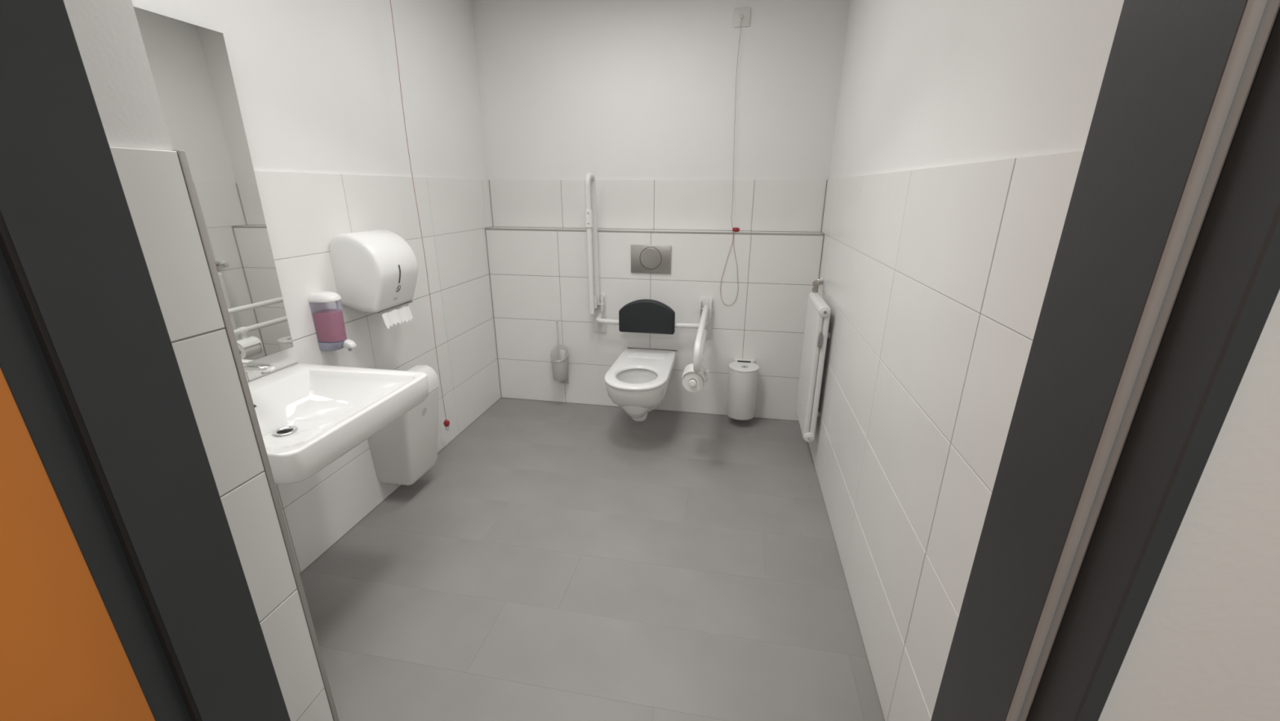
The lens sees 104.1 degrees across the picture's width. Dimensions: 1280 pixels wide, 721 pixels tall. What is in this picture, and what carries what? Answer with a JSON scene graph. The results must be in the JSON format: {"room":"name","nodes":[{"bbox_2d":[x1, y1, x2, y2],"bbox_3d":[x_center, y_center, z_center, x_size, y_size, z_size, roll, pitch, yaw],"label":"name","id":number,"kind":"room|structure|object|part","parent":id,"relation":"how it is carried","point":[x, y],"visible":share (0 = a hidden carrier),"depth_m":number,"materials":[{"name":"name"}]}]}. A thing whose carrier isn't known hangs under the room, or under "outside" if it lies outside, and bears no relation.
{"room":"public restroom","nodes":[
{"label":"public restroom","id":0,"kind":"room"},
{"bbox_2d":[63,0,339,720],"bbox_3d":[-1.135,-0.083,0.837,0.713,2.494,0.296,4,19,10],"label":"wall pier","id":1,"kind":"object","parent":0,"point":[156,179],"visible":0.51,"depth_m":0.87,"materials":[{"name":"white tile"}]},
{"bbox_3d":[-0.765,0.363,1.069,0.012,1.502,0.012,4,19,10],"label":"edge trim","id":2,"kind":"part","parent":1,"relation":"part of","materials":[{"name":"metal"}]},
{"bbox_2d":[131,0,501,573],"bbox_3d":[-1.318,-0.511,2.084,0.150,2.494,3.056,4,19,10],"label":"wall","id":3,"kind":"structure","parent":0,"point":[317,83],"depth_m":2.21,"materials":[{"name":"white tile"}]},
{"bbox_2d":[133,6,293,362],"bbox_3d":[-1.345,-0.438,1.427,0.030,1.004,0.582,4,19,10],"label":"mirror","id":4,"kind":"object","parent":3,"relation":"attached to","point":[189,64],"visible":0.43,"depth_m":1.55,"materials":[{"name":"clear glass"}]},
{"bbox_2d":[308,291,356,351],"bbox_3d":[-1.220,-0.150,1.995,0.116,0.239,0.086,4,19,10],"label":"soap dispenser","id":5,"kind":"object","parent":3,"relation":"attached to","point":[329,322],"visible":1,"depth_m":1.98,"materials":[{"name":"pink plastic"}]},
{"bbox_3d":[-1.186,-0.068,2.032,0.053,0.036,0.035,4,19,10],"label":"push lever","id":6,"kind":"part","parent":5,"relation":"part of","materials":[{"name":"white plastic"}]},
{"bbox_2d":[247,362,428,484],"bbox_3d":[-1.087,0.205,1.598,0.558,0.177,0.613,4,19,10],"label":"washbasin","id":7,"kind":"object","parent":3,"relation":"attached to","point":[309,416],"visible":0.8,"depth_m":1.68,"materials":[{"name":"white ceramic"}]},
{"bbox_2d":[242,362,275,374],"bbox_3d":[-1.241,0.036,1.570,0.195,0.162,0.054,4,19,10],"label":"tap","id":8,"kind":"object","parent":7,"relation":"on","point":[263,368],"visible":0.36,"depth_m":1.54,"materials":[{"name":"silver metal"}]},
{"bbox_2d":[329,229,417,313],"bbox_3d":[-1.125,-0.389,2.151,0.219,0.324,0.260,4,19,10],"label":"paper towel dispenser","id":9,"kind":"object","parent":3,"relation":"attached to","point":[375,271],"visible":1,"depth_m":2.06,"materials":[{"name":"white plastic"}]},
{"bbox_2d":[381,303,413,328],"bbox_3d":[-1.069,-0.196,2.205,0.023,0.082,0.188,4,19,10],"label":"paper towel","id":10,"kind":"object","parent":9,"relation":"hanging from","point":[402,313],"visible":1,"depth_m":2.20,"materials":[{"name":"white paper"}]},
{"bbox_2d":[367,364,439,484],"bbox_3d":[-1.121,0.314,2.401,0.227,0.534,0.276,4,19,10],"label":"waste bin","id":11,"kind":"object","parent":3,"relation":"attached to","point":[402,451],"visible":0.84,"depth_m":2.35,"materials":[{"name":"white plastic"}]},
{"bbox_3d":[-1.068,0.114,2.322,0.120,0.106,0.275,4,19,10],"label":"lid","id":12,"kind":"part","parent":11,"relation":"part of","materials":[{"name":"white plastic"}]},
{"bbox_2d":[470,0,488,1],"bbox_3d":[-0.199,-1.669,1.470,2.419,0.100,3.052,4,19,10],"label":"ceiling","id":13,"kind":"structure","parent":0,"point":[470,0],"depth_m":2.94,"materials":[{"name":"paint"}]},
{"bbox_2d":[390,0,449,430],"bbox_3d":[-1.089,-0.714,2.451,0.080,2.346,0.080,4,19,10],"label":"pull cord","id":14,"kind":"object","parent":13,"relation":"hanging from","point":[446,422],"visible":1,"depth_m":2.48,"materials":[{"name":"white fabric"}]},
{"bbox_2d":[299,397,884,720],"bbox_3d":[-0.219,0.791,2.233,2.159,0.060,2.906,4,19,10],"label":"floor","id":15,"kind":"structure","parent":0,"point":[553,561],"depth_m":1.94,"materials":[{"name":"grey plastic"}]},
{"bbox_2d":[471,0,849,421],"bbox_3d":[0.053,-0.885,3.186,2.419,2.494,0.267,4,19,10],"label":"wall","id":16,"kind":"structure","parent":0,"point":[638,96],"depth_m":3.05,"materials":[{"name":"white tile"}]},
{"bbox_2d":[550,319,568,383],"bbox_3d":[-0.543,-0.043,3.374,0.127,0.477,0.143,4,19,10],"label":"toilet brush","id":17,"kind":"object","parent":16,"relation":"attached to","point":[559,353],"visible":1,"depth_m":3.37,"materials":[{"name":"white plastic"}]},
{"bbox_3d":[-0.548,-0.135,3.348,0.028,0.287,0.019,13,23,34],"label":"handle","id":18,"kind":"part","parent":17,"relation":"part of","materials":[{"name":"white plastic"}]},
{"bbox_2d":[550,344,568,380],"bbox_3d":[-0.544,0.017,3.387,0.127,0.224,0.127,4,19,10],"label":"toilet brush holder","id":19,"kind":"object","parent":16,"relation":"attached to","point":[559,353],"depth_m":3.37,"materials":[{"name":"white plastic"}]},
{"bbox_2d":[584,172,606,332],"bbox_3d":[-0.281,-0.635,3.104,0.086,0.997,0.172,4,19,10],"label":"grab rail","id":20,"kind":"object","parent":16,"relation":"attached to","point":[597,300],"visible":1,"depth_m":3.08,"materials":[{"name":"white plastic"}]},
{"bbox_3d":[-0.293,-0.710,3.072,0.043,0.835,0.141,5,20,15],"label":"rail","id":21,"kind":"part","parent":20,"relation":"part of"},
{"bbox_3d":[-0.287,-0.376,3.199,0.024,0.082,0.029,-1,19,-4],"label":"stop arm","id":22,"kind":"part","parent":20,"relation":"part of"},
{"bbox_3d":[-0.267,-0.314,3.298,0.086,0.264,0.012,4,19,10],"label":"wall plate","id":23,"kind":"part","parent":20,"relation":"part of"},
{"bbox_2d":[604,347,677,421],"bbox_3d":[0.013,0.180,3.018,0.357,0.348,0.746,4,19,10],"label":"toilet","id":24,"kind":"object","parent":16,"relation":"attached to","point":[637,381],"visible":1,"depth_m":2.85,"materials":[{"name":"white ceramic"}]},
{"bbox_3d":[0.006,0.045,2.932,0.357,0.022,0.670,4,19,10],"label":"seat","id":25,"kind":"part","parent":24,"relation":"part of","materials":[{"name":"white plastic"}]},
{"bbox_2d":[631,244,671,273],"bbox_3d":[0.068,-0.633,3.121,0.255,0.173,0.014,4,19,10],"label":"flush plate","id":26,"kind":"object","parent":16,"relation":"attached to","point":[651,259],"visible":1,"depth_m":3.12,"materials":[{"name":"metal"}]},
{"bbox_2d":[595,298,710,334],"bbox_3d":[0.067,-0.291,3.144,0.740,0.210,0.166,4,19,10],"label":"backrest","id":27,"kind":"object","parent":16,"relation":"attached to","point":[644,315],"visible":0.88,"depth_m":3.07,"materials":[{"name":"black plastic"}]},
{"bbox_3d":[0.030,-0.796,3.086,2.117,0.012,0.012,4,19,10],"label":"edge trim","id":28,"kind":"part","parent":16,"relation":"part of","materials":[{"name":"metal"}]},
{"bbox_2d":[693,297,713,373],"bbox_3d":[0.336,-0.131,2.767,0.086,0.264,0.895,4,19,10],"label":"grab rail","id":29,"kind":"object","parent":16,"relation":"attached to","point":[705,306],"visible":1,"depth_m":2.80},
{"bbox_2d":[681,353,708,386],"bbox_3d":[0.288,0.061,2.588,0.133,0.184,0.138,4,19,10],"label":"toilet roll holder","id":30,"kind":"object","parent":29,"relation":"hanging from","point":[689,368],"visible":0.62,"depth_m":2.57,"materials":[{"name":"white plastic"}]},
{"bbox_3d":[0.268,0.117,2.544,0.038,0.038,0.014,4,19,10],"label":"knob","id":31,"kind":"part","parent":30,"relation":"part of","materials":[{"name":"white plastic"}]},
{"bbox_2d":[682,372,703,391],"bbox_3d":[0.280,0.095,2.606,0.109,0.109,0.104,4,19,10],"label":"toilet roll","id":32,"kind":"object","parent":30,"relation":"hanging from","point":[688,376],"visible":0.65,"depth_m":2.56,"materials":[{"name":"white paper"}]},
{"bbox_3d":[0.339,-0.132,2.734,0.035,0.166,0.837,3,19,9],"label":"rail","id":33,"kind":"part","parent":29,"relation":"part of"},
{"bbox_3d":[0.417,-0.272,3.178,0.086,0.264,0.012,4,19,10],"label":"wall plate","id":34,"kind":"part","parent":29,"relation":"part of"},
{"bbox_2d":[720,7,751,305],"bbox_3d":[0.562,-1.132,2.924,0.119,1.623,0.129,4,19,10],"label":"pull cord","id":35,"kind":"object","parent":16,"relation":"attached to","point":[741,15],"visible":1,"depth_m":2.74,"materials":[{"name":"white fabric"}]},
{"bbox_3d":[0.561,-1.334,2.874,0.015,1.121,0.066,-7,20,-21],"label":"cord","id":36,"kind":"part","parent":35,"relation":"part of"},
{"bbox_2d":[726,358,759,420],"bbox_3d":[0.653,0.184,3.188,0.187,0.348,0.196,4,19,10],"label":"bin","id":37,"kind":"object","parent":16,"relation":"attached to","point":[743,375],"visible":1,"depth_m":3.12,"materials":[{"name":"white metal"}]},
{"bbox_3d":[0.652,0.039,3.134,0.187,0.011,0.187,4,19,10],"label":"lid","id":38,"kind":"part","parent":37,"relation":"part of","materials":[{"name":"white metal"}]},
{"bbox_2d":[733,7,751,27],"bbox_3d":[0.557,-1.876,2.727,0.087,0.088,0.024,4,19,10],"label":"switch plate","id":39,"kind":"object","parent":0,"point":[741,15],"depth_m":2.73,"materials":[{"name":"white plastic"}]},
{"bbox_2d":[808,0,1124,720],"bbox_3d":[0.922,-0.388,1.743,0.150,2.494,2.949,4,19,10],"label":"wall","id":40,"kind":"structure","parent":0,"point":[962,126],"depth_m":1.27,"materials":[{"name":"white tile"}]},
{"bbox_2d":[795,276,831,442],"bbox_3d":[0.961,-0.024,2.767,0.105,0.809,0.524,5,19,14],"label":"radiator","id":41,"kind":"object","parent":40,"relation":"attached to","point":[816,333],"visible":1,"depth_m":2.61,"materials":[{"name":"white metal"}]},
{"bbox_2d":[1097,289,1279,720],"bbox_3d":[-0.026,0.052,0.450,6.200,2.494,0.123,4,19,10],"label":"wall","id":42,"kind":"structure","parent":0,"point":[1205,644],"depth_m":0.34,"materials":[{"name":"paint"}]},
{"bbox_2d":[0,0,1279,720],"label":"door","id":43,"kind":"structure","parent":42,"relation":"in","point":[125,594],"depth_m":0.46,"materials":[{"name":"paint"}]}
]}

